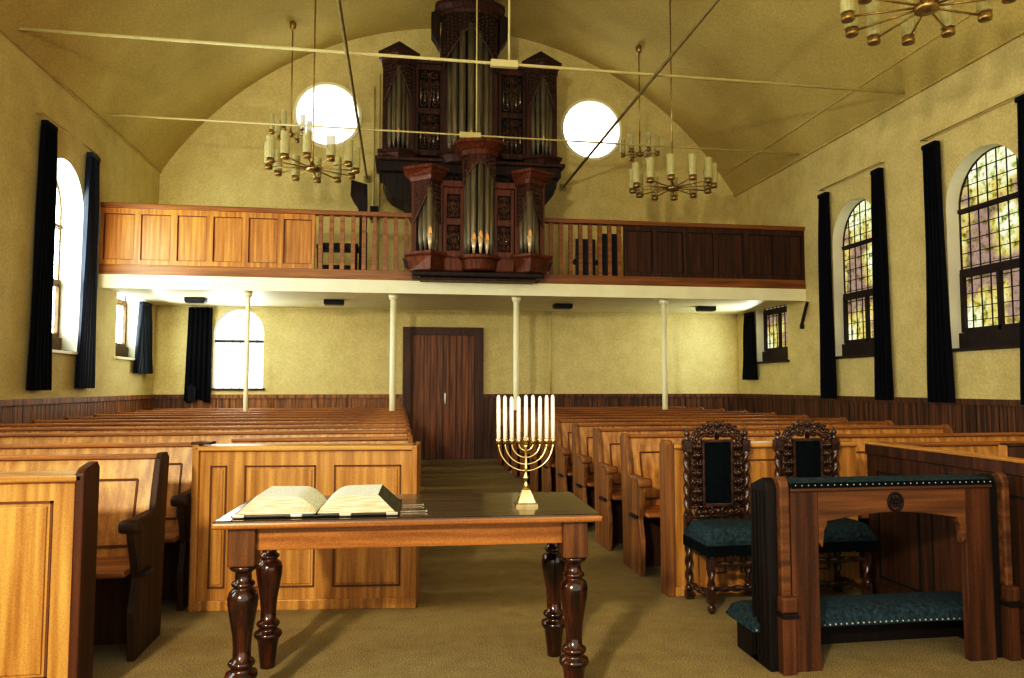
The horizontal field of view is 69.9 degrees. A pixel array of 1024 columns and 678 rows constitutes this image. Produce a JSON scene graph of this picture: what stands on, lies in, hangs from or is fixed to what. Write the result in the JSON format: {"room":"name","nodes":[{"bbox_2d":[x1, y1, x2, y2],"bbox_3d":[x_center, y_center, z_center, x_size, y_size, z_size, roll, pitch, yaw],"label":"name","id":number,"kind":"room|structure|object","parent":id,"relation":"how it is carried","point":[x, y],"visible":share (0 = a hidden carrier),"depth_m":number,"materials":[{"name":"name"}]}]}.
{"room":"house of worship","nodes":[
{"label":"house of worship","id":0,"kind":"room"},
{"bbox_2d":[0,32,159,399],"bbox_3d":[-5.218,-0.919,4.886,0.300,5.160,16.300,1,-4,-9],"label":"wall","id":1,"kind":"structure","parent":0,"point":[26,89],"depth_m":9.36,"materials":[{"name":"yellow paint"}]},
{"bbox_2d":[52,182,77,354],"bbox_3d":[-5.872,-1.073,9.357,0.350,2.509,1.240,1,-4,-9],"label":"window","id":2,"kind":"structure","parent":1,"relation":"in","point":[56,342],"depth_m":9.82,"materials":[{"name":"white glass"}]},
{"bbox_2d":[36,112,98,156],"bbox_3d":[-5.701,-2.616,9.457,0.089,0.018,1.650,1,-4,-9],"label":"curtain rod","id":3,"kind":"object","parent":1,"relation":"attached to","point":[36,112],"visible":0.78,"depth_m":9.30,"materials":[{"name":"metal"}]},
{"bbox_2d":[26,120,57,389],"bbox_3d":[-5.582,-0.998,8.738,0.094,3.210,0.478,1,-4,-9],"label":"curtain","id":4,"kind":"object","parent":3,"relation":"hanging from","point":[39,368],"visible":1,"depth_m":8.70,"materials":[{"name":"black fabric"}]},
{"bbox_2d":[74,152,100,387],"bbox_3d":[-5.777,-0.936,10.012,0.094,3.210,0.520,1,-4,-9],"label":"curtain","id":5,"kind":"object","parent":3,"relation":"hanging from","point":[86,342],"visible":1,"depth_m":9.95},
{"bbox_2d":[0,395,154,423],"bbox_3d":[-5.045,1.057,4.771,0.045,1.200,16.270,1,-4,-9],"label":"trim","id":6,"kind":"structure","parent":1,"relation":"attached to","point":[13,411],"depth_m":9.48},
{"bbox_2d":[0,26,161,172],"bbox_3d":[-5.054,-3.495,5.076,0.030,0.035,16.300,1,-4,-9],"label":"trim","id":7,"kind":"structure","parent":1,"relation":"attached to","point":[2,30],"depth_m":9.50,"materials":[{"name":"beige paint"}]},
{"bbox_2d":[114,293,134,359],"bbox_3d":[-6.241,-0.919,11.764,0.350,2.509,1.240,1,-4,-9],"label":"window","id":8,"kind":"structure","parent":1,"relation":"in","point":[121,351],"depth_m":12.09,"materials":[{"name":"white glass"}]},
{"bbox_2d":[153,29,738,394],"bbox_3d":[-0.923,-1.865,13.967,10.910,8.210,0.200,1,-4,-9],"label":"wall","id":9,"kind":"structure","parent":0,"point":[307,350],"depth_m":13.79,"materials":[{"name":"yellow paint"}]},
{"bbox_2d":[153,395,189,408],"bbox_3d":[-5.985,1.575,12.847,0.630,1.200,0.045,1,-4,-9],"label":"trim","id":10,"kind":"structure","parent":9,"relation":"attached to","point":[160,401],"depth_m":12.87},
{"bbox_2d":[211,310,264,389],"bbox_3d":[-4.906,0.192,13.190,0.940,1.455,0.210,1,-4,-9],"label":"window","id":11,"kind":"structure","parent":9,"relation":"in","point":[230,332],"depth_m":13.28,"materials":[{"name":"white glass"}]},
{"bbox_2d":[190,394,401,408],"bbox_3d":[-3.835,1.596,13.175,3.720,1.200,0.045,1,-4,-9],"label":"trim","id":12,"kind":"structure","parent":9,"relation":"attached to","point":[216,400],"depth_m":13.20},
{"bbox_2d":[293,82,361,147],"bbox_3d":[-3.421,-4.167,13.616,1.260,1.260,0.030,1,-4,-9],"label":"trim","id":13,"kind":"structure","parent":9,"relation":"attached to","point":[310,87],"depth_m":13.61,"materials":[{"name":"beige paint"}]},
{"bbox_2d":[298,89,358,143],"bbox_3d":[-3.446,-4.157,13.778,1.120,1.120,0.001,1,-4,-9],"label":"window","id":14,"kind":"structure","parent":9,"relation":"in","point":[332,107],"depth_m":13.79,"materials":[{"name":"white glass"}]},
{"bbox_2d":[337,0,369,182],"bbox_3d":[-1.478,-3.484,5.674,0.120,0.120,16.200,1,-4,-9],"label":"rod","id":15,"kind":"object","parent":9,"relation":"attached to","point":[366,177],"visible":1,"depth_m":9.23,"materials":[{"name":"metal"}]},
{"bbox_2d":[372,74,380,269],"bbox_3d":[-2.531,-2.857,13.653,0.125,4.250,0.028,1,-4,-9],"label":"cable conduit","id":16,"kind":"object","parent":9,"relation":"attached to","point":[380,74],"visible":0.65,"depth_m":13.68,"materials":[{"name":"beige paint"}]},
{"bbox_2d":[402,327,483,459],"bbox_3d":[-1.276,1.001,13.576,1.490,2.440,0.102,1,-4,-9],"label":"door","id":17,"kind":"structure","parent":9,"relation":"in","point":[442,389],"depth_m":13.59,"materials":[{"name":"brown wood"}]},
{"bbox_2d":[98,202,805,314],"bbox_3d":[-0.716,-1.218,12.568,10.906,1.240,2.538,1,-4,-9],"label":"gallery","id":18,"kind":"object","parent":9,"relation":"attached to","point":[155,254],"visible":0.98,"depth_m":11.40,"materials":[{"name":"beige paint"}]},
{"bbox_2d":[134,301,152,373],"bbox_3d":[-6.120,-0.019,12.201,0.094,1.180,0.749,1,-4,-9],"label":"curtain","id":19,"kind":"object","parent":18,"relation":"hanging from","point":[142,362],"visible":1,"depth_m":12.11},
{"bbox_2d":[184,297,207,303],"bbox_3d":[-5.093,-0.623,11.810,0.320,0.084,0.180,1,-4,-9],"label":"ceiling lamp","id":20,"kind":"object","parent":18,"relation":"attached to","point":[201,300],"visible":1,"depth_m":11.73,"materials":[{"name":"metal"}]},
{"bbox_2d":[184,307,212,402],"bbox_3d":[-5.532,0.277,12.910,0.440,1.680,0.137,1,-4,-9],"label":"curtain","id":21,"kind":"object","parent":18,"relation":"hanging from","point":[199,333],"visible":1,"depth_m":12.93,"materials":[{"name":"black fabric"}]},
{"bbox_2d":[324,299,343,305],"bbox_3d":[-2.947,-0.602,12.137,0.320,0.084,0.180,1,-4,-9],"label":"ceiling lamp","id":22,"kind":"object","parent":18,"relation":"attached to","point":[327,302],"visible":1,"depth_m":12.05,"materials":[{"name":"metal"}]},
{"bbox_2d":[316,243,359,269],"bbox_3d":[-2.744,-1.202,11.568,0.640,0.680,0.320,1,-4,-9],"label":"bench","id":23,"kind":"object","parent":18,"relation":"on","point":[347,249],"visible":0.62,"depth_m":11.51,"materials":[{"name":"black paint"}]},
{"bbox_2d":[351,180,367,269],"bbox_3d":[-2.466,-1.737,12.202,0.450,1.828,0.320,1,-4,-9],"label":"music stand","id":24,"kind":"object","parent":18,"relation":"on","point":[359,196],"visible":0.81,"depth_m":12.19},
{"bbox_2d":[375,0,564,250],"bbox_3d":[-0.709,-3.380,12.460,3.160,5.140,1.130,1,-4,-9],"label":"pipe organ","id":25,"kind":"object","parent":18,"relation":"on","point":[419,95],"visible":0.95,"depth_m":12.22,"materials":[{"name":"red wood"}]},
{"bbox_2d":[403,137,554,283],"bbox_3d":[-0.488,-1.909,11.019,2.290,2.060,0.667,1,-4,-9],"label":"pipe organ","id":26,"kind":"object","parent":18,"relation":"attached to","point":[478,228],"visible":1,"depth_m":10.96,"materials":[{"name":"brown wood"}]},
{"bbox_2d":[573,239,594,274],"bbox_3d":[1.172,-1.224,12.164,0.340,0.800,0.410,1,-4,-9],"label":"chair","id":27,"kind":"object","parent":18,"relation":"on","point":[585,241],"visible":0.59,"depth_m":11.97,"materials":[{"name":"black paint"}]},
{"bbox_2d":[595,234,616,275],"bbox_3d":[1.547,-1.270,12.224,0.340,0.900,0.410,1,-4,-9],"label":"chair","id":28,"kind":"object","parent":18,"relation":"on","point":[604,236],"visible":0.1,"depth_m":12.04,"materials":[{"name":"black paint"}]},
{"bbox_2d":[742,312,757,379],"bbox_3d":[4.515,0.135,13.911,0.093,1.270,0.520,1,-4,-9],"label":"curtain","id":29,"kind":"object","parent":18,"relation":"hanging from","point":[749,334],"visible":1,"depth_m":13.87,"materials":[{"name":"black fabric"}]},
{"bbox_2d":[549,312,551,393],"bbox_3d":[0.732,0.264,13.958,0.060,1.560,0.048,1,-4,-9],"label":"pipe","id":30,"kind":"object","parent":9,"relation":"attached to","point":[550,318],"visible":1,"depth_m":13.94,"materials":[{"name":"metal"}]},
{"bbox_2d":[564,105,616,157],"bbox_3d":[1.536,-4.098,14.537,1.120,1.120,0.001,1,-4,-9],"label":"window","id":31,"kind":"structure","parent":9,"relation":"in","point":[584,122],"depth_m":14.54,"materials":[{"name":"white glass"}]},
{"bbox_2d":[560,98,621,160],"bbox_3d":[1.561,-4.109,14.375,1.260,1.260,0.030,1,-4,-9],"label":"trim","id":32,"kind":"structure","parent":9,"relation":"attached to","point":[603,103],"depth_m":14.36,"materials":[{"name":"beige paint"}]},
{"bbox_2d":[483,394,738,458],"bbox_3d":[1.962,1.653,14.059,5.110,1.200,0.045,1,-4,-9],"label":"wainscoting","id":33,"kind":"structure","parent":9,"relation":"attached to","point":[728,402],"depth_m":14.04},
{"bbox_2d":[560,0,718,190],"bbox_3d":[2.209,-3.448,6.236,0.120,0.120,16.200,1,-4,-9],"label":"rod","id":34,"kind":"object","parent":9,"relation":"attached to","point":[562,186],"visible":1,"depth_m":9.28,"materials":[{"name":"metal"}]},
{"bbox_2d":[721,0,994,176],"bbox_3d":[5.449,-3.783,6.703,0.024,0.022,16.300,1,-4,-9],"label":"trim","id":35,"kind":"structure","parent":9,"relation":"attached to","point":[974,11],"depth_m":10.30,"materials":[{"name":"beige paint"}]},
{"bbox_2d":[0,0,1023,194],"bbox_3d":[0.323,-4.956,5.993,10.910,3.062,16.300,1,-4,-9],"label":"ceiling","id":36,"kind":"structure","parent":0,"point":[784,41],"depth_m":11.56,"materials":[{"name":"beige paint"}]},
{"bbox_2d":[269,21,311,142],"bbox_3d":[-3.674,-4.341,12.235,0.663,1.989,0.673,1,-4,-9],"label":"chandelier","id":37,"kind":"object","parent":36,"relation":"hanging from","point":[279,128],"visible":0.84,"depth_m":12.19,"materials":[{"name":"gold metal"}]},
{"bbox_2d":[264,0,359,182],"bbox_3d":[-2.822,-4.039,10.471,1.320,3.362,1.317,1,-4,-9],"label":"chandelier","id":38,"kind":"object","parent":36,"relation":"hanging from","point":[272,156],"visible":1,"depth_m":10.27,"materials":[{"name":"gold metal"}]},
{"bbox_2d":[104,0,801,157],"bbox_3d":[-0.530,-4.614,11.568,10.910,3.010,0.140,1,-4,-9],"label":"rod","id":39,"kind":"object","parent":36,"relation":"attached to","point":[461,134],"visible":0.79,"depth_m":11.47,"materials":[{"name":"beige paint"}]},
{"bbox_2d":[10,0,908,96],"bbox_3d":[-0.138,-4.779,9.003,10.910,3.010,0.140,1,-4,-9],"label":"rod","id":40,"kind":"object","parent":36,"relation":"attached to","point":[494,63],"visible":0.91,"depth_m":8.86,"materials":[{"name":"beige paint"}]},
{"bbox_2d":[620,44,659,161],"bbox_3d":[2.274,-4.256,13.089,0.654,2.049,0.678,1,-4,-9],"label":"chandelier","id":41,"kind":"object","parent":36,"relation":"hanging from","point":[631,151],"visible":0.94,"depth_m":13.01,"materials":[{"name":"gold metal"}]},
{"bbox_2d":[629,0,717,200],"bbox_3d":[2.447,-3.848,11.265,1.311,3.202,1.308,1,-4,-9],"label":"chandelier","id":42,"kind":"object","parent":36,"relation":"hanging from","point":[710,181],"visible":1,"depth_m":10.98,"materials":[{"name":"gold metal"}]},
{"bbox_2d":[840,0,1015,45],"bbox_3d":[3.319,-4.182,5.966,1.270,3.150,1.267,1,-4,-9],"label":"chandelier","id":43,"kind":"object","parent":36,"relation":"hanging from","point":[849,9],"visible":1,"depth_m":6.22,"materials":[{"name":"gold metal"}]},
{"bbox_2d":[92,459,1023,677],"bbox_3d":[0.308,1.766,5.661,11.510,0.100,16.500,1,-4,-9],"label":"floor","id":44,"kind":"structure","parent":0,"point":[478,612],"depth_m":3.97,"materials":[{"name":"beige carpet"}]},
{"bbox_2d":[0,461,99,677],"bbox_3d":[-3.248,1.031,2.944,2.885,1.019,0.180,1,-4,-9],"label":"pew","id":45,"kind":"object","parent":44,"relation":"on","point":[49,519],"visible":1,"depth_m":3.08,"materials":[{"name":"brown wood"}]},
{"bbox_2d":[0,452,168,660],"bbox_3d":[-3.312,1.092,3.626,2.945,0.985,0.628,1,-4,-9],"label":"pew","id":46,"kind":"object","parent":44,"relation":"on","point":[132,487],"visible":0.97,"depth_m":3.90,"materials":[{"name":"brown wood"}]},
{"bbox_2d":[0,442,192,610],"bbox_3d":[-3.436,1.144,4.434,2.945,0.985,0.628,1,-4,-9],"label":"pew","id":47,"kind":"object","parent":44,"relation":"on","point":[175,585],"visible":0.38,"depth_m":4.70,"materials":[{"name":"brown wood"}]},
{"bbox_2d":[0,420,408,427],"bbox_3d":[-3.104,1.329,7.332,4.160,0.985,0.628,1,-4,-9],"label":"pew","id":48,"kind":"object","parent":44,"relation":"on","point":[316,423],"visible":0.15,"depth_m":7.54,"materials":[{"name":"brown wood"}]},
{"bbox_2d":[0,424,409,432],"bbox_3d":[-2.980,1.278,6.523,4.160,0.985,0.628,1,-4,-9],"label":"pew","id":49,"kind":"object","parent":44,"relation":"on","point":[407,426],"visible":0.11,"depth_m":6.76,"materials":[{"name":"brown wood"}]},
{"bbox_2d":[0,429,410,443],"bbox_3d":[-2.856,1.226,5.714,4.160,0.985,0.628,1,-4,-9],"label":"pew","id":50,"kind":"object","parent":44,"relation":"on","point":[222,437],"visible":0.1,"depth_m":5.94,"materials":[{"name":"brown wood"}]},
{"bbox_2d":[27,417,407,423],"bbox_3d":[-3.228,1.381,8.141,4.160,0.985,0.628,1,-4,-9],"label":"pew","id":51,"kind":"object","parent":44,"relation":"on","point":[31,421],"visible":0.09,"depth_m":8.33,"materials":[{"name":"brown wood"}]},
{"bbox_2d":[62,414,406,419],"bbox_3d":[-3.351,1.433,8.950,4.160,0.985,0.628,1,-4,-9],"label":"pew","id":52,"kind":"object","parent":44,"relation":"on","point":[404,415],"visible":0.12,"depth_m":9.14,"materials":[{"name":"brown wood"}]},
{"bbox_2d":[243,291,252,411],"bbox_3d":[-3.956,0.667,10.908,0.148,2.765,0.148,1,-4,-9],"label":"column","id":53,"kind":"structure","parent":44,"relation":"on","point":[248,294],"depth_m":10.91,"materials":[{"name":"beige paint"}]},
{"bbox_2d":[90,412,406,416],"bbox_3d":[-3.475,1.485,9.759,4.160,0.985,0.628,1,-4,-9],"label":"pew","id":54,"kind":"object","parent":44,"relation":"on","point":[251,414],"visible":0.14,"depth_m":9.96,"materials":[{"name":"brown wood"}]},
{"bbox_2d":[115,410,405,413],"bbox_3d":[-3.599,1.537,10.568,4.160,0.985,0.628,1,-4,-9],"label":"pew","id":55,"kind":"object","parent":44,"relation":"on","point":[404,410],"visible":0.11,"depth_m":10.78,"materials":[{"name":"brown wood"}]},
{"bbox_2d":[135,408,405,411],"bbox_3d":[-3.723,1.589,11.377,4.160,0.985,0.628,1,-4,-9],"label":"pew","id":56,"kind":"object","parent":44,"relation":"on","point":[404,408],"visible":0.12,"depth_m":11.54,"materials":[{"name":"brown wood"}]},
{"bbox_2d":[153,407,404,410],"bbox_3d":[-3.847,1.641,12.186,4.160,0.985,0.628,1,-4,-9],"label":"pew","id":57,"kind":"object","parent":44,"relation":"on","point":[403,407],"visible":0.11,"depth_m":12.35,"materials":[{"name":"brown wood"}]},
{"bbox_2d":[188,441,420,611],"bbox_3d":[-1.274,1.142,4.611,1.365,1.010,0.335,0,-4,-3],"label":"panel","id":58,"kind":"object","parent":44,"relation":"on","point":[224,476],"visible":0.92,"depth_m":4.47,"materials":[{"name":"brown wood"}]},
{"bbox_2d":[231,435,412,443],"bbox_3d":[-1.325,1.188,5.120,1.314,0.985,0.628,1,-4,-9],"label":"pew","id":59,"kind":"object","parent":44,"relation":"on","point":[392,439],"visible":0.19,"depth_m":5.33,"materials":[{"name":"brown wood"}]},
{"bbox_2d":[388,294,398,410],"bbox_3d":[-1.831,0.688,11.232,0.170,2.765,0.170,1,-4,-9],"label":"column","id":60,"kind":"structure","parent":44,"relation":"on","point":[392,297],"depth_m":11.23,"materials":[{"name":"beige paint"}]},
{"bbox_2d":[211,492,602,677],"bbox_3d":[-0.455,1.169,3.383,1.628,0.800,0.698,0,-4,-6],"label":"table","id":61,"kind":"object","parent":44,"relation":"on","point":[560,520],"visible":0.99,"depth_m":3.16,"materials":[{"name":"brown wood"}]},
{"bbox_2d":[231,484,426,518],"bbox_3d":[-0.785,0.717,3.275,0.809,0.084,0.397,0,-4,-7],"label":"open book","id":62,"kind":"object","parent":61,"relation":"on","point":[351,500],"visible":1,"depth_m":3.12,"materials":[{"name":"white paper"}]},
{"bbox_2d":[496,436,555,506],"bbox_3d":[0.065,0.609,3.397,0.278,0.319,0.100,0,-4,-5],"label":"menorah","id":63,"kind":"object","parent":61,"relation":"on","point":[525,498],"visible":1,"depth_m":3.39,"materials":[{"name":"gold metal"}]},
{"bbox_2d":[497,393,500,438],"bbox_3d":[-0.062,0.356,3.403,0.019,0.211,0.019,0,-4,-9],"label":"candle","id":64,"kind":"object","parent":63,"relation":"on","point":[498,395],"visible":1,"depth_m":3.40,"materials":[{"name":"white wax"}]},
{"bbox_2d":[503,396,506,438],"bbox_3d":[-0.032,0.357,3.405,0.019,0.208,0.019,0,-4,-9],"label":"candle","id":65,"kind":"object","parent":63,"relation":"on","point":[504,397],"visible":1,"depth_m":3.40,"materials":[{"name":"white wax"}]},
{"bbox_2d":[510,395,513,438],"bbox_3d":[-0.001,0.360,3.408,0.019,0.204,0.019,0,-4,-9],"label":"candle","id":66,"kind":"object","parent":63,"relation":"on","point":[511,397],"visible":1,"depth_m":3.40,"materials":[{"name":"white wax"}]},
{"bbox_2d":[517,396,520,438],"bbox_3d":[0.031,0.360,3.410,0.019,0.205,0.019,1,-4,-9],"label":"candle","id":67,"kind":"object","parent":63,"relation":"on","point":[518,397],"visible":1,"depth_m":3.40,"materials":[{"name":"white wax"}]},
{"bbox_2d":[524,395,527,438],"bbox_3d":[0.065,0.356,3.413,0.019,0.212,0.019,1,-4,-9],"label":"candle","id":68,"kind":"object","parent":63,"relation":"on","point":[525,396],"visible":1,"depth_m":3.41,"materials":[{"name":"white wax"}]},
{"bbox_2d":[531,395,534,437],"bbox_3d":[0.098,0.356,3.416,0.019,0.212,0.019,0,-4,-9],"label":"candle","id":69,"kind":"object","parent":63,"relation":"on","point":[532,396],"visible":1,"depth_m":3.41,"materials":[{"name":"white wax"}]},
{"bbox_2d":[538,396,541,437],"bbox_3d":[0.131,0.360,3.418,0.019,0.206,0.019,1,-4,-9],"label":"candle","id":70,"kind":"object","parent":63,"relation":"on","point":[539,398],"visible":1,"depth_m":3.41,"materials":[{"name":"white wax"}]},
{"bbox_2d":[545,395,548,437],"bbox_3d":[0.162,0.357,3.421,0.019,0.211,0.019,1,-4,-9],"label":"candle","id":71,"kind":"object","parent":63,"relation":"on","point":[546,396],"visible":1,"depth_m":3.41,"materials":[{"name":"white wax"}]},
{"bbox_2d":[551,395,554,437],"bbox_3d":[0.191,0.356,3.424,0.019,0.213,0.019,0,-4,-9],"label":"candle","id":72,"kind":"object","parent":63,"relation":"on","point":[552,396],"visible":1,"depth_m":3.42,"materials":[{"name":"white wax"}]},
{"bbox_2d":[511,296,520,409],"bbox_3d":[0.067,0.706,11.521,0.170,2.765,0.170,1,-4,-9],"label":"column","id":73,"kind":"structure","parent":44,"relation":"on","point":[515,299],"depth_m":11.52,"materials":[{"name":"beige paint"}]},
{"bbox_2d":[497,406,685,465],"bbox_3d":[1.475,1.689,12.941,3.510,0.985,0.628,1,-4,-9],"label":"pew","id":74,"kind":"object","parent":44,"relation":"on","point":[500,461],"visible":0.16,"depth_m":12.89,"materials":[{"name":"brown wood"}]},
{"bbox_2d":[504,407,703,470],"bbox_3d":[1.598,1.637,12.137,3.510,0.985,0.628,1,-4,-9],"label":"pew","id":75,"kind":"object","parent":44,"relation":"on","point":[508,445],"visible":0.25,"depth_m":12.23,"materials":[{"name":"brown wood"}]},
{"bbox_2d":[511,409,724,476],"bbox_3d":[1.721,1.586,11.334,3.510,0.985,0.628,1,-4,-9],"label":"pew","id":76,"kind":"object","parent":44,"relation":"on","point":[515,473],"visible":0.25,"depth_m":11.34,"materials":[{"name":"brown wood"}]},
{"bbox_2d":[520,410,748,483],"bbox_3d":[1.844,1.534,10.530,3.510,0.985,0.628,1,-4,-9],"label":"pew","id":77,"kind":"object","parent":44,"relation":"on","point":[522,444],"visible":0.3,"depth_m":10.59,"materials":[{"name":"brown wood"}]},
{"bbox_2d":[529,412,775,491],"bbox_3d":[1.967,1.483,9.726,3.510,0.985,0.628,1,-4,-9],"label":"pew","id":78,"kind":"object","parent":44,"relation":"on","point":[536,475],"visible":0.2,"depth_m":9.70,"materials":[{"name":"brown wood"}]},
{"bbox_2d":[659,299,668,409],"bbox_3d":[2.479,0.730,11.889,0.170,2.765,0.170,1,-4,-9],"label":"column","id":79,"kind":"structure","parent":44,"relation":"on","point":[663,302],"depth_m":11.88,"materials":[{"name":"beige paint"}]},
{"bbox_2d":[541,414,808,491],"bbox_3d":[2.090,1.431,8.922,3.510,0.985,0.628,1,-4,-9],"label":"pew","id":80,"kind":"object","parent":44,"relation":"on","point":[548,469],"visible":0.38,"depth_m":8.91,"materials":[{"name":"brown wood"}]},
{"bbox_2d":[620,433,775,575],"bbox_3d":[1.502,1.214,5.541,1.324,0.985,0.628,1,-4,-9],"label":"pew","id":81,"kind":"object","parent":44,"relation":"on","point":[639,453],"visible":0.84,"depth_m":5.52,"materials":[{"name":"brown wood"}]},
{"bbox_2d":[555,417,847,492],"bbox_3d":[2.213,1.380,8.118,3.510,0.985,0.628,1,-4,-9],"label":"pew","id":82,"kind":"object","parent":44,"relation":"on","point":[563,431],"visible":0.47,"depth_m":8.07,"materials":[{"name":"brown wood"}]},
{"bbox_2d":[681,420,751,613],"bbox_3d":[1.352,1.080,4.563,0.476,1.129,0.402,1,-4,-9],"label":"chair","id":83,"kind":"object","parent":44,"relation":"on","point":[712,538],"visible":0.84,"depth_m":4.71,"materials":[{"name":"black wood"}]},
{"bbox_2d":[684,518,750,545],"bbox_3d":[1.354,1.187,4.546,0.470,0.112,0.370,1,-4,-9],"label":"seat cushion","id":84,"kind":"object","parent":83,"relation":"on","point":[729,531],"depth_m":4.41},
{"bbox_2d":[571,420,894,525],"bbox_3d":[2.337,1.328,7.314,3.510,0.985,0.628,1,-4,-9],"label":"pew","id":85,"kind":"object","parent":44,"relation":"on","point":[582,434],"visible":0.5,"depth_m":7.26,"materials":[{"name":"brown wood"}]},
{"bbox_2d":[659,440,860,596],"bbox_3d":[1.657,1.169,4.912,1.360,0.995,0.180,1,-4,-9],"label":"pew","id":86,"kind":"object","parent":44,"relation":"on","point":[762,454],"visible":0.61,"depth_m":4.79,"materials":[{"name":"brown wood"}]},
{"bbox_2d":[593,424,952,550],"bbox_3d":[2.460,1.277,6.510,3.510,0.985,0.628,1,-4,-9],"label":"pew","id":87,"kind":"object","parent":44,"relation":"on","point":[606,441],"visible":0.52,"depth_m":6.42,"materials":[{"name":"brown wood"}]},
{"bbox_2d":[772,420,877,593],"bbox_3d":[1.975,1.086,4.658,0.476,1.129,0.402,1,-4,-9],"label":"chair","id":88,"kind":"object","parent":44,"relation":"on","point":[806,454],"visible":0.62,"depth_m":4.81,"materials":[{"name":"black wood"}]},
{"bbox_2d":[823,518,876,541],"bbox_3d":[1.977,1.193,4.641,0.470,0.112,0.370,1,-4,-9],"label":"seat cushion","id":89,"kind":"object","parent":88,"relation":"on","point":[843,529],"depth_m":4.48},
{"bbox_2d":[725,472,1022,675],"bbox_3d":[1.833,1.135,3.760,1.360,0.915,0.481,1,-4,-9],"label":"kneeler","id":90,"kind":"object","parent":44,"relation":"on","point":[784,626],"visible":1,"depth_m":3.62,"materials":[{"name":"brown wood"}]},
{"bbox_2d":[809,432,1023,566],"bbox_3d":[3.352,1.216,5.571,2.130,0.985,0.628,1,-4,-9],"label":"pew","id":91,"kind":"object","parent":44,"relation":"on","point":[861,457],"visible":0.03,"depth_m":5.75,"materials":[{"name":"brown wood"}]},
{"bbox_2d":[864,441,1023,658],"bbox_3d":[2.594,1.079,3.420,0.070,0.985,2.900,1,-4,-9],"label":"wall","id":92,"kind":"structure","parent":44,"relation":"on","point":[917,552],"depth_m":4.32,"materials":[{"name":"brown wood"}]},
{"bbox_2d":[878,441,1023,454],"bbox_3d":[3.476,1.165,4.761,2.130,0.985,0.628,1,-4,-9],"label":"pew","id":93,"kind":"object","parent":44,"relation":"on","point":[983,447],"visible":0.06,"depth_m":4.91,"materials":[{"name":"brown wood"}]},
{"bbox_2d":[998,443,1023,457],"bbox_3d":[3.518,1.080,3.956,1.912,1.050,0.060,1,-4,-9],"label":"screen","id":94,"kind":"object","parent":44,"relation":"on","point":[1016,450],"visible":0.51,"depth_m":3.83,"materials":[{"name":"brown wood"}]},
{"bbox_2d":[735,34,1023,399],"bbox_3d":[5.814,-0.811,6.568,0.200,5.160,16.300,1,-4,-9],"label":"wall","id":95,"kind":"structure","parent":0,"point":[788,197],"depth_m":9.80,"materials":[{"name":"yellow paint"}]},
{"bbox_2d":[756,304,789,363],"bbox_3d":[4.761,-0.750,13.306,0.250,2.369,1.220,1,-4,-9],"label":"window","id":96,"kind":"structure","parent":95,"relation":"in","point":[774,318],"depth_m":13.42,"materials":[{"name":"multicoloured glass"}]},
{"bbox_2d":[818,162,883,190],"bbox_3d":[5.022,-2.403,10.908,0.089,0.018,1.500,1,-4,-9],"label":"curtain rod","id":97,"kind":"object","parent":95,"relation":"attached to","point":[878,162],"visible":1,"depth_m":10.82,"materials":[{"name":"metal"}]},
{"bbox_2d":[817,192,836,398],"bbox_3d":[4.901,-0.685,11.428,0.094,3.210,0.395,1,-4,-9],"label":"curtain","id":98,"kind":"object","parent":97,"relation":"hanging from","point":[828,383],"visible":1,"depth_m":11.41,"materials":[{"name":"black fabric"}]},
{"bbox_2d":[870,167,893,399],"bbox_3d":[5.099,-0.768,10.136,0.094,3.210,0.333,1,-4,-9],"label":"curtain","id":99,"kind":"object","parent":97,"relation":"hanging from","point":[883,374],"visible":1,"depth_m":10.11,"materials":[{"name":"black fabric"}]},
{"bbox_2d":[834,199,873,358],"bbox_3d":[5.142,-0.909,10.820,0.250,2.369,1.220,1,-4,-9],"label":"window","id":100,"kind":"structure","parent":95,"relation":"in","point":[857,236],"depth_m":11.04,"materials":[{"name":"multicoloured glass"}]},
{"bbox_2d":[733,29,1023,196],"bbox_3d":[5.701,-3.390,6.716,0.030,0.035,16.300,1,-4,-9],"label":"trim","id":101,"kind":"structure","parent":95,"relation":"attached to","point":[1020,33],"depth_m":9.81,"materials":[{"name":"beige paint"}]},
{"bbox_2d":[738,394,1023,432],"bbox_3d":[5.696,1.162,6.408,0.045,1.200,16.270,1,-4,-9],"label":"wainscoting","id":102,"kind":"structure","parent":95,"relation":"attached to","point":[964,415],"depth_m":9.70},
{"bbox_2d":[920,92,1023,141],"bbox_3d":[5.400,-2.591,8.444,0.089,0.018,1.900,1,-4,-9],"label":"curtain rod","id":103,"kind":"object","parent":95,"relation":"attached to","point":[1022,92],"visible":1,"depth_m":8.50,"materials":[{"name":"metal"}]},
{"bbox_2d":[921,140,954,402],"bbox_3d":[5.258,-0.839,9.100,0.094,3.240,0.437,1,-4,-9],"label":"curtain","id":104,"kind":"object","parent":103,"relation":"hanging from","point":[940,371],"visible":1,"depth_m":9.06,"materials":[{"name":"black fabric"}]},
{"bbox_2d":[952,145,1019,351],"bbox_3d":[5.507,-1.062,8.433,0.250,2.369,1.260,1,-4,-9],"label":"window","id":105,"kind":"structure","parent":95,"relation":"in","point":[988,212],"depth_m":8.57,"materials":[{"name":"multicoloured glass"}]},
{"bbox_2d":[1014,94,1023,404],"bbox_3d":[5.485,-0.965,7.617,0.094,3.300,0.676,1,-4,-9],"label":"curtain","id":106,"kind":"object","parent":95,"relation":"attached to","point":[1019,100],"visible":1,"depth_m":7.81,"materials":[{"name":"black fabric"}]},
{"bbox_2d":[1017,100,1023,404],"bbox_3d":[5.485,-0.950,7.616,0.094,3.270,0.676,1,-4,-9],"label":"drape","id":107,"kind":"object","parent":106,"relation":"hanging from","point":[1020,103],"depth_m":7.81,"materials":[{"name":"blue fabric"}]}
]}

